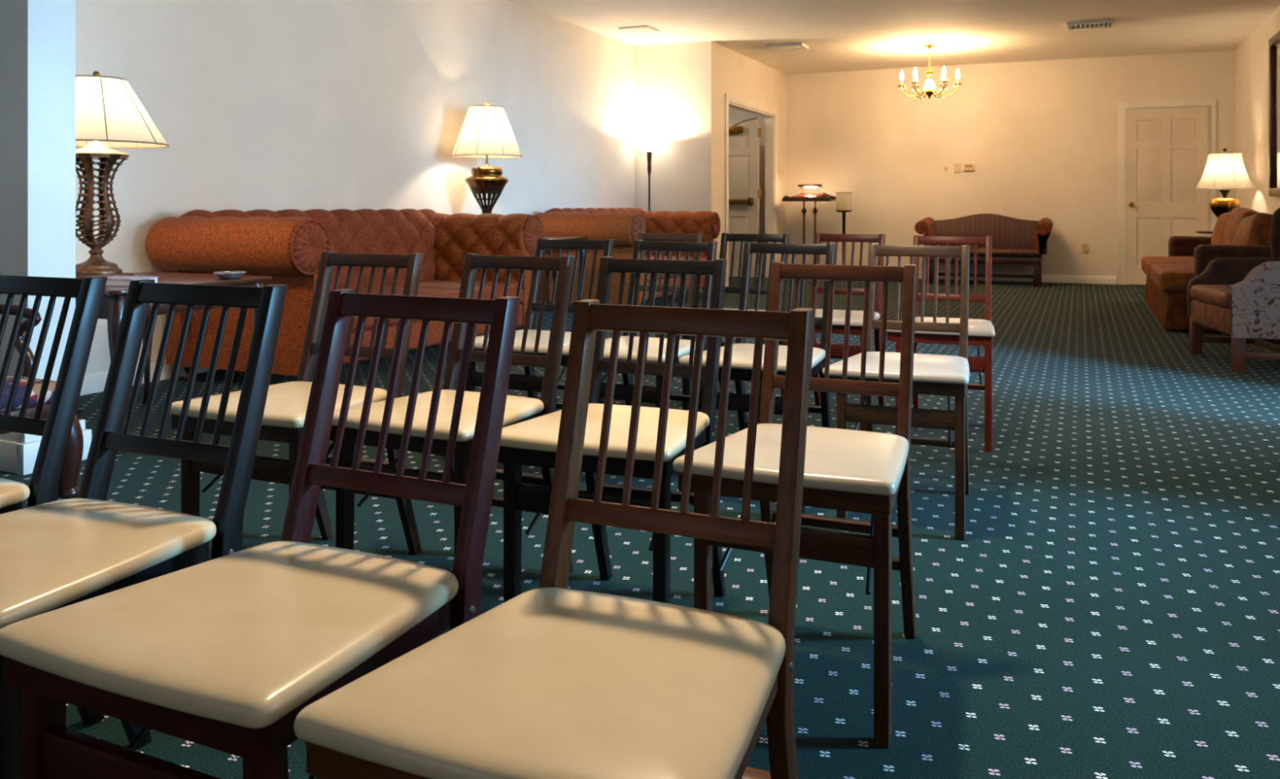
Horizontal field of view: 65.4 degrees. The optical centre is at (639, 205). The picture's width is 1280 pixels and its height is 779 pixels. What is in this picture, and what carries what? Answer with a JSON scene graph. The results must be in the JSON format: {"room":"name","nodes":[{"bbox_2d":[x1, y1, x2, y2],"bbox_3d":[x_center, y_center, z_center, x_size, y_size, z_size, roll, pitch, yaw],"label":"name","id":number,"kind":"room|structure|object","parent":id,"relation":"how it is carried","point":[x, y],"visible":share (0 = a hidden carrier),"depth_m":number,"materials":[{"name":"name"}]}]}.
{"room":"funeral home chapel","nodes":[
{"label":"funeral home chapel","id":0,"kind":"room"},
{"bbox_2d":[0,0,75,381],"bbox_3d":[-2.716,-0.430,3.938,1.170,2.790,0.190,0,0,24],"label":"column","id":1,"kind":"structure","parent":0,"point":[37,37],"depth_m":3.67,"materials":[{"name":"paint"}]},
{"bbox_2d":[0,418,91,475],"bbox_3d":[-2.700,0.890,3.931,1.205,0.150,0.270,0,0,24],"label":"baseboard","id":2,"kind":"structure","parent":1,"relation":"attached to","point":[19,451],"depth_m":3.60,"materials":[{"name":"paint"}]},
{"bbox_2d":[75,0,635,374],"bbox_3d":[-2.718,-0.430,5.529,0.120,2.790,12.920,0,0,24],"label":"wall","id":3,"kind":"structure","parent":0,"point":[274,105],"depth_m":6.91,"materials":[{"name":"paint"}]},
{"bbox_2d":[80,288,702,395],"bbox_3d":[-2.242,0.915,5.319,0.920,0.100,12.920,0,0,24],"label":"baseboard","id":4,"kind":"structure","parent":3,"relation":"attached to","point":[95,382],"depth_m":5.19,"materials":[{"name":"paint"}]},
{"bbox_2d":[0,274,1279,778],"bbox_3d":[-0.253,0.995,6.135,8.980,0.060,16.260,0,0,24],"label":"floor","id":5,"kind":"structure","parent":0,"point":[1108,606],"depth_m":2.71,"materials":[{"name":"carpet"}]},
{"bbox_2d":[0,303,83,498],"bbox_3d":[-2.274,0.447,3.180,0.676,1.046,0.626,0,0,24],"label":"chair","id":6,"kind":"object","parent":5,"relation":"on","point":[68,488],"visible":0.44,"depth_m":3.28,"materials":[{"name":"brown wood"}]},
{"bbox_2d":[0,275,107,725],"bbox_3d":[-1.275,0.549,1.706,0.422,0.832,0.537,0,0,24],"label":"folding chair","id":7,"kind":"object","parent":5,"relation":"on","point":[55,430],"visible":0.73,"depth_m":1.83,"materials":[{"name":"wood"}]},
{"bbox_2d":[0,279,287,778],"bbox_3d":[-0.864,0.549,1.506,0.422,0.832,0.537,0,0,23],"label":"folding chair","id":8,"kind":"object","parent":5,"relation":"on","point":[54,555],"visible":0.8,"depth_m":1.59,"materials":[{"name":"wood"}]},
{"bbox_2d":[75,271,271,454],"bbox_3d":[-2.215,0.647,4.367,0.820,0.644,0.840,0,0,24],"label":"end table","id":9,"kind":"object","parent":5,"relation":"on","point":[113,300],"visible":0.24,"depth_m":4.24,"materials":[{"name":"brown wood"}]},
{"bbox_2d":[75,71,168,278],"bbox_3d":[-2.356,-0.129,4.320,0.572,0.908,0.572,0,0,-1],"label":"table lamp","id":10,"kind":"object","parent":9,"relation":"on","point":[109,114],"visible":0.92,"depth_m":4.25,"materials":[{"name":"white fabric"}]},
{"bbox_2d":[105,275,159,286],"bbox_3d":[-2.122,0.310,4.107,0.208,0.030,0.150,0,0,15],"label":"book","id":11,"kind":"object","parent":9,"relation":"on","point":[118,280],"visible":0.45,"depth_m":4.04,"materials":[{"name":"paper"}]},
{"bbox_2d":[213,271,246,278],"bbox_3d":[-1.829,0.311,4.448,0.136,0.029,0.136,0,0,24],"label":"glass dish","id":12,"kind":"object","parent":9,"relation":"on","point":[221,274],"visible":1,"depth_m":4.41,"materials":[{"name":"glass"}]},
{"bbox_2d":[0,288,519,778],"bbox_3d":[-0.451,0.549,1.292,0.422,0.832,0.537,0,0,25],"label":"folding chair","id":13,"kind":"object","parent":5,"relation":"on","point":[224,653],"visible":0.91,"depth_m":1.19,"materials":[{"name":"leather"}]},
{"bbox_2d":[169,251,423,555],"bbox_3d":[-0.875,0.549,2.609,0.422,0.832,0.537,0,0,23],"label":"folding chair","id":14,"kind":"object","parent":5,"relation":"on","point":[286,402],"visible":0.55,"depth_m":2.67,"materials":[{"name":"wood"}]},
{"bbox_2d":[145,208,544,381],"bbox_3d":[-1.676,0.494,6.272,1.086,0.943,2.539,0,0,24],"label":"tufted sofa","id":15,"kind":"object","parent":5,"relation":"on","point":[286,246],"visible":0.62,"depth_m":5.46,"materials":[{"name":"brown leather"}]},
{"bbox_2d":[352,316,398,331],"bbox_3d":[-1.824,0.600,5.623,0.800,0.161,0.645,0,0,24],"label":"seat cushion","id":16,"kind":"object","parent":15,"relation":"on","point":[393,322],"depth_m":5.45,"materials":[{"name":"orange leather"}]},
{"bbox_2d":[351,286,459,321],"bbox_3d":[-1.560,0.600,6.221,0.800,0.161,0.645,0,0,24],"label":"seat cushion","id":17,"kind":"object","parent":15,"relation":"on","point":[433,292],"depth_m":6.14,"materials":[{"name":"orange leather"}]},
{"bbox_2d":[384,280,522,302],"bbox_3d":[-1.296,0.600,6.818,0.800,0.161,0.645,0,0,24],"label":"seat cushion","id":18,"kind":"object","parent":15,"relation":"on","point":[437,284],"depth_m":6.69,"materials":[{"name":"orange leather"}]},
{"bbox_2d":[328,253,574,573],"bbox_3d":[-0.452,0.549,2.481,0.422,0.832,0.537,0,0,26],"label":"folding chair","id":19,"kind":"object","parent":5,"relation":"on","point":[518,409],"visible":0.59,"depth_m":2.48,"materials":[{"name":"wood"}]},
{"bbox_2d":[464,238,613,411],"bbox_3d":[-0.379,0.549,3.753,0.422,0.832,0.537,0,0,26],"label":"folding chair","id":20,"kind":"object","parent":5,"relation":"on","point":[529,382],"visible":0.28,"depth_m":3.88,"materials":[{"name":"wood"}]},
{"bbox_2d":[293,298,813,778],"bbox_3d":[-0.044,0.549,1.117,0.422,0.832,0.537,0,0,23],"label":"folding chair","id":21,"kind":"object","parent":5,"relation":"on","point":[553,680],"visible":1,"depth_m":1.07,"materials":[{"name":"leather"}]},
{"bbox_2d":[522,235,588,329],"bbox_3d":[-0.983,0.617,8.207,0.730,0.704,1.100,0,0,24],"label":"end table","id":22,"kind":"object","parent":5,"relation":"on","point":[581,251],"visible":0.09,"depth_m":8.50,"materials":[{"name":"brown wood"}]},
{"bbox_2d":[450,100,522,213],"bbox_3d":[-1.216,-0.284,7.916,0.562,1.099,0.562,0,0,-1],"label":"table lamp","id":23,"kind":"object","parent":22,"relation":"on","point":[486,132],"visible":0.88,"depth_m":7.78,"materials":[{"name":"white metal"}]},
{"bbox_2d":[497,256,726,603],"bbox_3d":[-0.047,0.549,2.303,0.422,0.832,0.537,0,0,21],"label":"folding chair","id":24,"kind":"object","parent":5,"relation":"on","point":[533,442],"visible":0.62,"depth_m":2.18,"materials":[{"name":"wood"}]},
{"bbox_2d":[534,207,720,305],"bbox_3d":[-0.076,0.494,9.796,1.086,0.943,2.279,0,0,24],"label":"tufted sofa","id":25,"kind":"object","parent":5,"relation":"on","point":[623,225],"visible":0.56,"depth_m":8.90,"materials":[{"name":"brown leather"}]},
{"bbox_2d":[647,273,679,281],"bbox_3d":[-0.131,0.600,9.356,0.800,0.161,0.842,0,0,24],"label":"seat cushion","id":26,"kind":"object","parent":25,"relation":"on","point":[672,276],"depth_m":9.22,"materials":[{"name":"orange leather"}]},
{"bbox_2d":[560,240,717,407],"bbox_3d":[0.009,0.549,3.560,0.422,0.832,0.537,0,0,27],"label":"folding chair","id":27,"kind":"object","parent":5,"relation":"on","point":[650,394],"visible":0.32,"depth_m":3.65,"materials":[{"name":"wood"}]},
{"bbox_2d":[630,139,668,211],"bbox_3d":[0.104,0.122,11.126,0.436,1.687,0.436,0,0,24],"label":"floor lamp","id":28,"kind":"object","parent":5,"relation":"on","point":[648,145],"visible":0.7,"depth_m":11.04,"materials":[{"name":"brown metal"}]},
{"bbox_2d":[605,231,702,407],"bbox_3d":[0.023,0.549,4.679,0.422,0.832,0.537,0,0,26],"label":"folding chair","id":29,"kind":"object","parent":5,"relation":"on","point":[697,237],"visible":0.09,"depth_m":4.84,"materials":[{"name":"wood"}]},
{"bbox_2d":[682,232,789,422],"bbox_3d":[0.439,0.549,4.569,0.422,0.832,0.537,0,0,24],"label":"folding chair","id":30,"kind":"object","parent":5,"relation":"on","point":[726,237],"visible":0.14,"depth_m":4.74,"materials":[{"name":"wood"}]},
{"bbox_2d":[678,241,835,513],"bbox_3d":[0.420,0.549,3.366,0.422,0.832,0.537,0,0,24],"label":"folding chair","id":31,"kind":"object","parent":5,"relation":"on","point":[742,358],"visible":0.44,"depth_m":3.44,"materials":[{"name":"wood"}]},
{"bbox_2d":[672,261,916,748],"bbox_3d":[0.355,0.549,2.075,0.422,0.832,0.537,0,0,23],"label":"folding chair","id":32,"kind":"object","parent":5,"relation":"on","point":[865,472],"visible":0.88,"depth_m":1.94,"materials":[{"name":"wood"}]},
{"bbox_2d":[782,192,835,259],"bbox_3d":[2.244,0.398,13.199,0.640,1.135,0.400,0,0,24],"label":"stand","id":33,"kind":"object","parent":5,"relation":"on","point":[824,197],"visible":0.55,"depth_m":13.14,"materials":[{"name":"brown wood"}]},
{"bbox_2d":[797,184,822,193],"bbox_3d":[2.270,-0.180,13.259,0.310,0.200,0.160,0,0,24],"label":"desk lamp","id":34,"kind":"object","parent":33,"relation":"on","point":[799,185],"visible":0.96,"depth_m":13.20,"materials":[{"name":"gold metal"}]},
{"bbox_2d":[782,232,885,431],"bbox_3d":[0.882,0.549,4.535,0.422,0.832,0.537,0,0,25],"label":"folding chair","id":35,"kind":"object","parent":5,"relation":"on","point":[838,315],"visible":0.38,"depth_m":4.61,"materials":[{"name":"wood"}]},
{"bbox_2d":[835,191,852,265],"bbox_3d":[2.675,0.397,13.085,0.281,1.137,0.281,0,0,24],"label":"candle stand","id":36,"kind":"object","parent":5,"relation":"on","point":[843,199],"visible":0.67,"depth_m":13.02,"materials":[{"name":"black metal"}]},
{"bbox_2d":[835,192,851,209],"bbox_3d":[2.675,-0.050,13.085,0.170,0.230,0.170,0,0,24],"label":"glass shade","id":37,"kind":"object","parent":36,"relation":"on","point":[843,200],"depth_m":13.01,"materials":[{"name":"beige glass"}]},
{"bbox_2d":[822,244,969,540],"bbox_3d":[0.841,0.549,3.172,0.422,0.832,0.537,0,0,22],"label":"folding chair","id":38,"kind":"object","parent":5,"relation":"on","point":[948,375],"visible":0.76,"depth_m":3.01,"materials":[{"name":"wood"}]},
{"bbox_2d":[886,235,995,452],"bbox_3d":[1.281,0.549,4.204,0.422,0.832,0.537,0,0,22],"label":"folding chair","id":39,"kind":"object","parent":5,"relation":"on","point":[981,332],"visible":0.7,"depth_m":4.11,"materials":[{"name":"wood"}]},
{"bbox_2d":[914,213,1053,286],"bbox_3d":[4.276,0.533,12.405,1.578,0.864,0.750,0,0,24],"label":"settee","id":40,"kind":"object","parent":5,"relation":"on","point":[1015,241],"visible":0.8,"depth_m":12.44,"materials":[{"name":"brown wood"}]},
{"bbox_2d":[1195,230,1213,234],"bbox_3d":[6.024,0.614,10.272,0.541,0.699,0.541,0,0,24],"label":"side table","id":41,"kind":"object","parent":5,"relation":"on","point":[1210,232],"visible":0.09,"depth_m":10.22,"materials":[{"name":"brown wood"}]},
{"bbox_2d":[1195,147,1254,217],"bbox_3d":[6.024,-0.163,10.272,0.528,0.856,0.528,0,0,24],"label":"table lamp","id":42,"kind":"object","parent":41,"relation":"on","point":[1224,171],"visible":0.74,"depth_m":10.14,"materials":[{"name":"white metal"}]},
{"bbox_2d":[1141,206,1272,331],"bbox_3d":[5.000,0.489,8.647,1.040,0.953,2.666,0,0,24],"label":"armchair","id":43,"kind":"object","parent":5,"relation":"on","point":[1241,232],"visible":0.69,"depth_m":7.71,"materials":[{"name":"brown fabric"}]},
{"bbox_2d":[1141,256,1193,278],"bbox_3d":[5.159,0.581,9.304,0.800,0.196,1.290,0,0,24],"label":"seat cushion","id":44,"kind":"object","parent":43,"relation":"on","point":[1146,261],"depth_m":9.15,"materials":[{"name":"brown fabric"}]},
{"bbox_2d":[1150,263,1197,293],"bbox_3d":[4.621,0.581,8.087,0.800,0.196,1.290,0,0,24],"label":"seat cushion","id":45,"kind":"object","parent":43,"relation":"on","point":[1167,277],"depth_m":7.65,"materials":[{"name":"brown fabric"}]},
{"bbox_2d":[1210,211,1231,244],"bbox_3d":[5.476,0.305,9.256,0.302,0.507,0.714,0,0,24],"label":"cushion","id":46,"kind":"object","parent":43,"relation":"on","point":[1216,237],"depth_m":9.13,"materials":[{"name":"brown fabric"}]},
{"bbox_2d":[1222,206,1258,244],"bbox_3d":[5.178,0.271,8.563,0.302,0.518,0.720,0,0,24],"label":"cushion","id":47,"kind":"object","parent":43,"relation":"on","point":[1238,213],"depth_m":8.43,"materials":[{"name":"brown fabric"}]},
{"bbox_2d":[1232,212,1272,245],"bbox_3d":[4.887,0.319,7.930,0.303,0.529,0.726,0,0,24],"label":"cushion","id":48,"kind":"object","parent":43,"relation":"on","point":[1251,228],"depth_m":7.66,"materials":[{"name":"brown fabric"}]},
{"bbox_2d":[1186,207,1279,373],"bbox_3d":[3.883,0.452,6.069,0.800,1.027,0.850,0,0,12],"label":"armchair","id":49,"kind":"object","parent":5,"relation":"on","point":[1208,305],"visible":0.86,"depth_m":6.39,"materials":[{"name":"fabric"}]},
{"bbox_2d":[1190,284,1231,308],"bbox_3d":[3.795,0.554,6.087,0.620,0.124,0.660,0,0,12],"label":"seat cushion","id":50,"kind":"object","parent":49,"relation":"on","point":[1202,295],"depth_m":6.16,"materials":[{"name":"fabric"}]},
{"bbox_2d":[1224,261,1279,338],"bbox_3d":[3.677,0.539,5.720,0.550,0.442,0.120,0,0,12],"label":"throw","id":51,"kind":"object","parent":49,"relation":"on","point":[1255,299],"visible":1,"depth_m":5.70,"materials":[{"name":"fabric"}]},
{"bbox_2d":[635,40,715,240],"bbox_3d":[0.337,-0.430,11.308,1.040,2.790,0.120,0,0,24],"label":"wall","id":52,"kind":"structure","parent":0,"point":[675,82],"depth_m":11.21,"materials":[{"name":"paint"}]},
{"bbox_2d":[715,42,786,261],"bbox_3d":[1.384,-0.430,12.540,0.120,2.790,2.980,0,0,24],"label":"wall","id":53,"kind":"structure","parent":0,"point":[737,74],"depth_m":12.21,"materials":[{"name":"paint"}]},
{"bbox_2d":[728,117,760,277],"bbox_3d":[1.143,-0.106,13.342,0.970,2.113,0.148,0,0,24],"label":"door","id":54,"kind":"structure","parent":53,"relation":"in","point":[744,193],"depth_m":13.27,"materials":[{"name":"paint"}]},
{"bbox_2d":[724,93,777,286],"bbox_3d":[1.354,-0.165,12.449,0.138,2.260,2.110,0,0,24],"label":"trim","id":55,"kind":"structure","parent":53,"relation":"attached to","point":[731,100],"depth_m":13.30,"materials":[{"name":"paint"}]},
{"bbox_2d":[508,0,1279,74],"bbox_3d":[-0.253,-1.875,6.135,8.980,0.100,16.260,0,0,24],"label":"ceiling","id":56,"kind":"structure","parent":0,"point":[839,35],"depth_m":10.17,"materials":[{"name":"paint"}]},
{"bbox_2d":[618,25,659,34],"bbox_3d":[-0.009,-1.812,10.302,0.320,0.023,0.320,0,0,24],"label":"ceiling plate","id":57,"kind":"object","parent":56,"relation":"attached to","point":[642,28],"visible":1,"depth_m":10.25,"materials":[{"name":"paint"}]},
{"bbox_2d":[765,42,808,51],"bbox_3d":[1.685,-1.808,11.390,0.420,0.031,0.300,0,0,24],"label":"ceiling vent","id":58,"kind":"object","parent":56,"relation":"in","point":[799,46],"visible":1,"depth_m":11.33,"materials":[{"name":"paint"}]},
{"bbox_2d":[897,44,962,102],"bbox_3d":[3.291,-1.507,11.337,0.711,0.634,0.622,0,0,-44],"label":"chandelier","id":59,"kind":"object","parent":56,"relation":"hanging from","point":[929,88],"visible":1,"depth_m":11.29,"materials":[{"name":"gold metal"}]},
{"bbox_2d":[1066,18,1115,30],"bbox_3d":[4.506,-1.808,9.980,0.440,0.031,0.300,0,0,24],"label":"ceiling vent","id":60,"kind":"object","parent":56,"relation":"in","point":[1102,23],"visible":1,"depth_m":9.95,"materials":[{"name":"metal"}]},
{"bbox_2d":[728,49,1235,284],"bbox_3d":[3.007,-0.430,13.517,8.980,2.790,0.120,0,0,24],"label":"wall","id":61,"kind":"structure","parent":0,"point":[1040,137],"depth_m":12.81,"materials":[{"name":"paint"}]},
{"bbox_2d":[954,162,960,172],"bbox_3d":[4.122,-0.490,12.946,0.085,0.125,0.023,0,0,24],"label":"light switch","id":62,"kind":"object","parent":61,"relation":"attached to","point":[957,166],"visible":1,"depth_m":12.95,"materials":[{"name":"beige plastic"}]},
{"bbox_2d":[963,163,974,170],"bbox_3d":[4.248,-0.500,12.885,0.140,0.095,0.032,0,0,24],"label":"thermostat","id":63,"kind":"object","parent":61,"relation":"attached to","point":[966,166],"visible":1,"depth_m":12.87,"materials":[{"name":"beige plastic"}]},
{"bbox_2d":[918,271,1115,284],"bbox_3d":[4.508,0.915,12.780,5.400,0.100,0.016,0,0,24],"label":"baseboard","id":64,"kind":"structure","parent":61,"relation":"attached to","point":[1092,279],"depth_m":12.46,"materials":[{"name":"paint"}]},
{"bbox_2d":[1081,243,1088,253],"bbox_3d":[5.505,0.525,12.340,0.075,0.120,0.014,0,0,24],"label":"power outlet","id":65,"kind":"object","parent":61,"relation":"attached to","point":[1084,246],"visible":1,"depth_m":12.34,"materials":[{"name":"beige plastic"}]},
{"bbox_2d":[1125,106,1208,284],"bbox_3d":[6.298,-0.105,11.934,0.870,2.120,0.107,0,0,24],"label":"door","id":66,"kind":"structure","parent":61,"relation":"in","point":[1166,149],"depth_m":11.97,"materials":[{"name":"paint"}]},
{"bbox_2d":[1117,98,1216,284],"bbox_3d":[6.315,-0.147,11.972,1.050,2.225,0.035,0,0,24],"label":"trim","id":67,"kind":"structure","parent":61,"relation":"attached to","point":[1211,104],"depth_m":12.14,"materials":[{"name":"paint"}]},
{"bbox_2d":[1235,4,1279,213],"bbox_3d":[3.800,-0.430,4.345,0.120,2.790,16.020,0,0,24],"label":"wall","id":68,"kind":"structure","parent":0,"point":[1251,56],"depth_m":10.37,"materials":[{"name":"paint"}]},
{"bbox_2d":[1268,30,1279,196],"bbox_3d":[5.616,-0.820,8.670,0.048,1.470,1.440,0,0,24],"label":"wall mirror","id":69,"kind":"object","parent":68,"relation":"attached to","point":[1274,42],"visible":1,"depth_m":9.21,"materials":[{"name":"brown wood"}]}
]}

